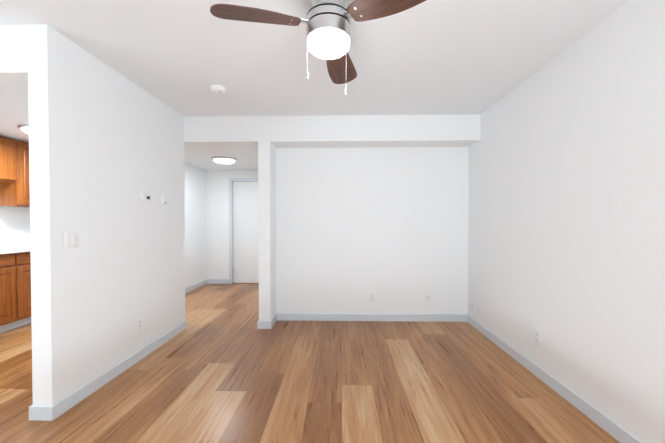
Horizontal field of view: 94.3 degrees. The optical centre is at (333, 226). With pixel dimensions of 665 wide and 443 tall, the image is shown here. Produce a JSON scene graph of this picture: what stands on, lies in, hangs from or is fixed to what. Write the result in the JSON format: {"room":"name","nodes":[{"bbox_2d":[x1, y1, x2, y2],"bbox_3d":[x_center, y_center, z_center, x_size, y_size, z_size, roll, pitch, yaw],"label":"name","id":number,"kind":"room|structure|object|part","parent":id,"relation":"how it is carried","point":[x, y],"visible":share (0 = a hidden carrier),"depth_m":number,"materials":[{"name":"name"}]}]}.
{"room":"empty living room","nodes":[
{"label":"empty living room","id":0,"kind":"room"},
{"bbox_2d":[0,25,27,81],"bbox_3d":[-3.181,-0.017,2.000,2.606,2.440,0.125,0,1,1],"label":"wall","id":1,"kind":"structure","parent":0,"point":[13,55],"depth_m":1.90,"materials":[{"name":"white paint"}]},
{"bbox_2d":[0,206,29,238],"bbox_3d":[-4.251,0.021,4.131,0.125,2.300,4.089,0,1,1],"label":"wall","id":2,"kind":"structure","parent":0,"point":[15,221],"depth_m":4.06,"materials":[{"name":"white paint"}]},
{"bbox_2d":[0,136,15,183],"bbox_3d":[-4.044,-0.794,3.328,0.318,0.515,0.898,0,1,1],"label":"upper cabinet","id":3,"kind":"object","parent":2,"relation":"attached to","point":[14,175],"depth_m":3.68,"materials":[{"name":"brown wood"}]},
{"bbox_2d":[0,140,29,206],"bbox_3d":[-4.024,-0.663,4.246,0.318,0.805,0.930,0,1,1],"label":"upper cabinet","id":4,"kind":"object","parent":2,"relation":"attached to","point":[18,194],"depth_m":3.81,"materials":[{"name":"brown wood"}]},
{"bbox_2d":[27,25,185,405],"bbox_3d":[-1.800,-0.028,2.735,0.125,2.440,1.654,0,1,1],"label":"wall","id":5,"kind":"structure","parent":0,"point":[106,145],"depth_m":2.26,"materials":[{"name":"white paint"}]},
{"bbox_2d":[29,406,50,420],"bbox_3d":[-1.825,1.160,1.919,0.138,0.088,0.013,0,1,1],"label":"baseboard","id":6,"kind":"structure","parent":5,"relation":"attached to","point":[40,413],"depth_m":1.91,"materials":[{"name":"white paint"}]},
{"bbox_2d":[63,231,78,248],"bbox_3d":[-1.747,0.087,2.056,0.009,0.114,0.116,0,1,1],"label":"double light switch","id":7,"kind":"object","parent":5,"relation":"attached to","point":[71,239],"visible":1,"depth_m":2.05,"materials":[{"name":"white plastic"}]},
{"bbox_2d":[50,321,186,420],"bbox_3d":[-1.731,1.148,2.744,0.013,0.088,1.667,0,1,1],"label":"baseboard","id":8,"kind":"structure","parent":5,"relation":"attached to","point":[62,406],"depth_m":2.37,"materials":[{"name":"white paint"}]},
{"bbox_2d":[137,317,141,331],"bbox_3d":[-1.732,0.872,2.751,0.008,0.114,0.070,0,1,1],"label":"outlet","id":9,"kind":"object","parent":5,"relation":"attached to","point":[139,323],"visible":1,"depth_m":2.75,"materials":[{"name":"white plastic"}]},
{"bbox_2d":[140,193,150,201],"bbox_3d":[-1.719,-0.262,2.822,0.032,0.078,0.125,0,1,1],"label":"thermostat","id":10,"kind":"object","parent":5,"relation":"attached to","point":[145,197],"visible":0.96,"depth_m":2.79,"materials":[{"name":"white plastic"}]},
{"bbox_2d":[161,195,166,204],"bbox_3d":[-1.714,-0.269,3.116,0.030,0.100,0.075,0,1,1],"label":"sensor","id":11,"kind":"object","parent":5,"relation":"attached to","point":[163,199],"visible":1,"depth_m":3.10,"materials":[{"name":"white plastic"}]},
{"bbox_2d":[0,82,257,170],"bbox_3d":[-2.515,-1.109,4.127,3.595,0.060,4.189,0,1,1],"label":"ceiling","id":12,"kind":"structure","parent":0,"point":[13,105],"depth_m":4.12,"materials":[{"name":"white paint"}]},
{"bbox_2d":[17,124,28,133],"bbox_3d":[-3.224,-1.028,3.368,0.320,0.078,0.320,0,1,1],"label":"kitchen ceiling light","id":13,"kind":"object","parent":12,"relation":"attached to","point":[24,128],"visible":0.19,"depth_m":3.24,"materials":[{"name":"silver metal"}]},
{"bbox_2d":[212,156,236,163],"bbox_3d":[-1.769,-1.052,4.987,0.380,0.078,0.380,0,1,1],"label":"light","id":14,"kind":"object","parent":12,"relation":"attached to","point":[223,160],"visible":1,"depth_m":4.87,"materials":[{"name":"white glass"}]},
{"bbox_2d":[184,162,205,287],"bbox_3d":[-2.622,0.002,5.431,0.125,2.300,1.420,0,1,1],"label":"wall","id":15,"kind":"structure","parent":0,"point":[195,223],"depth_m":5.70,"materials":[{"name":"white paint"}]},
{"bbox_2d":[185,279,206,292],"bbox_3d":[-2.554,1.108,5.439,0.013,0.088,1.407,0,1,1],"label":"baseboard","id":16,"kind":"structure","parent":15,"relation":"attached to","point":[195,286],"depth_m":5.67,"materials":[{"name":"white paint"}]},
{"bbox_2d":[206,170,257,278],"bbox_3d":[-2.471,-0.009,6.200,3.595,2.300,0.125,0,1,1],"label":"wall","id":17,"kind":"structure","parent":0,"point":[217,224],"depth_m":6.13,"materials":[{"name":"white paint"}]},
{"bbox_2d":[207,279,228,283],"bbox_3d":[-2.307,1.098,6.144,0.450,0.088,0.013,0,1,1],"label":"baseboard","id":18,"kind":"structure","parent":17,"relation":"attached to","point":[217,281],"depth_m":6.14,"materials":[{"name":"white paint"}]},
{"bbox_2d":[229,178,257,283],"bbox_3d":[-1.559,0.092,6.174,1.036,2.098,0.141,0,1,1],"label":"door frame","id":19,"kind":"structure","parent":17,"relation":"attached to","point":[231,180],"depth_m":6.12,"materials":[{"name":"white paint"}]},
{"bbox_2d":[233,181,258,282],"bbox_3d":[-1.559,0.119,6.156,0.912,2.028,0.098,0,1,1],"label":"door","id":20,"kind":"structure","parent":17,"relation":"in","point":[245,238],"depth_m":6.17,"materials":[{"name":"white paint"}]},
{"bbox_2d":[258,141,275,320],"bbox_3d":[-0.770,0.011,4.821,0.135,2.300,2.560,0,1,1],"label":"wall","id":21,"kind":"structure","parent":0,"point":[267,217],"depth_m":3.55,"materials":[{"name":"white paint"}]},
{"bbox_2d":[257,321,271,328],"bbox_3d":[-0.798,1.136,3.551,0.161,0.088,0.013,0,1,1],"label":"baseboard","id":22,"kind":"structure","parent":21,"relation":"attached to","point":[264,324],"depth_m":3.54,"materials":[{"name":"white paint"}]},
{"bbox_2d":[271,314,276,326],"bbox_3d":[-0.720,1.134,3.704,0.013,0.088,0.297,0,1,1],"label":"baseboard","id":23,"kind":"structure","parent":21,"relation":"attached to","point":[274,320],"depth_m":3.71,"materials":[{"name":"white paint"}]},
{"bbox_2d":[0,283,619,442],"bbox_3d":[-1.375,1.227,2.396,6.400,0.060,7.870,0,1,1],"label":"floor","id":24,"kind":"structure","parent":0,"point":[221,368],"depth_m":2.25,"materials":[{"name":"brown wood"}]},
{"bbox_2d":[0,253,23,332],"bbox_3d":[-3.908,0.749,3.109,0.597,0.875,0.931,0,1,1],"label":"base cabinet","id":25,"kind":"object","parent":24,"relation":"on","point":[15,284],"depth_m":3.46,"materials":[{"name":"brown wood"}]},
{"bbox_2d":[0,245,30,324],"bbox_3d":[-3.891,0.737,3.918,0.597,0.875,0.931,0,1,1],"label":"base cabinet","id":26,"kind":"object","parent":24,"relation":"on","point":[27,258],"depth_m":3.62,"materials":[{"name":"brown wood"}]},
{"bbox_2d":[0,0,628,116],"bbox_3d":[-1.405,-1.253,0.990,6.400,0.060,5.130,0,1,1],"label":"ceiling","id":27,"kind":"structure","parent":0,"point":[440,57],"depth_m":2.17,"materials":[{"name":"white paint"}]},
{"bbox_2d":[210,85,225,94],"bbox_3d":[-1.046,-1.226,2.788,0.136,0.046,0.136,0,1,1],"label":"smoke detector","id":28,"kind":"object","parent":27,"relation":"attached to","point":[218,89],"visible":1,"depth_m":2.75,"materials":[{"name":"white plastic"}]},
{"bbox_2d":[210,0,425,95],"bbox_3d":[-0.071,-0.971,1.678,1.004,0.522,0.971,0,1,1],"label":"ceiling fan","id":29,"kind":"object","parent":27,"relation":"hanging from","point":[328,30],"visible":1,"depth_m":1.50,"materials":[{"name":"brown wood"}]},
{"bbox_3d":[-0.342,-1.017,1.488,0.477,0.020,0.176,-4,16,-18],"label":"blade","id":30,"kind":"part","parent":29,"relation":"part of","materials":[{"name":"brown wood"}]},
{"bbox_3d":[0.034,-1.024,1.926,0.176,0.020,0.477,-14,-6,11],"label":"blade","id":31,"kind":"part","parent":29,"relation":"part of","materials":[{"name":"brown wood"}]},
{"bbox_3d":[0.225,-1.016,1.381,0.477,0.020,0.176,6,-10,42],"label":"blade","id":32,"kind":"part","parent":29,"relation":"part of","materials":[{"name":"brown wood"}]},
{"bbox_2d":[184,114,479,147],"bbox_3d":[-0.094,-1.117,3.665,3.495,0.290,0.311,0,1,1],"label":"soffit","id":33,"kind":"structure","parent":0,"point":[348,131],"depth_m":3.52,"materials":[{"name":"white paint"}]},
{"bbox_2d":[276,147,468,313],"bbox_3d":[0.468,-0.045,3.886,2.380,2.440,0.125,0,1,1],"label":"wall","id":34,"kind":"structure","parent":0,"point":[355,227],"depth_m":3.82,"materials":[{"name":"white paint"}]},
{"bbox_2d":[277,313,466,321],"bbox_3d":[0.466,1.132,3.834,2.354,0.088,0.013,0,1,1],"label":"baseboard","id":35,"kind":"structure","parent":34,"relation":"attached to","point":[372,317],"depth_m":3.83,"materials":[{"name":"white paint"}]},
{"bbox_2d":[370,292,375,300],"bbox_3d":[0.488,0.871,3.831,0.070,0.114,0.008,0,1,1],"label":"electrical outlet","id":36,"kind":"object","parent":34,"relation":"attached to","point":[372,296],"visible":1,"depth_m":3.83,"materials":[{"name":"white plastic"}]},
{"bbox_2d":[425,292,430,300],"bbox_3d":[1.165,0.871,3.815,0.070,0.114,0.010,0,1,1],"label":"electrical outlet","id":37,"kind":"object","parent":34,"relation":"attached to","point":[427,296],"visible":1,"depth_m":3.82,"materials":[{"name":"white plastic"}]},
{"bbox_2d":[468,0,664,442],"bbox_3d":[1.662,-0.005,1.150,0.125,2.440,5.545,0,1,1],"label":"wall","id":38,"kind":"structure","parent":0,"point":[566,229],"depth_m":1.97,"materials":[{"name":"white paint"}]},
{"bbox_2d":[535,329,540,345],"bbox_3d":[1.622,0.881,2.452,0.008,0.114,0.070,0,1,1],"label":"electrical outlet","id":39,"kind":"object","parent":38,"relation":"attached to","point":[538,337],"visible":1,"depth_m":2.44,"materials":[{"name":"white plastic"}]},
{"bbox_2d":[467,314,642,442],"bbox_3d":[1.592,1.171,1.156,0.013,0.088,5.320,0,1,1],"label":"baseboard","id":40,"kind":"structure","parent":38,"relation":"attached to","point":[615,430],"depth_m":2.15,"materials":[{"name":"white paint"}]}
]}

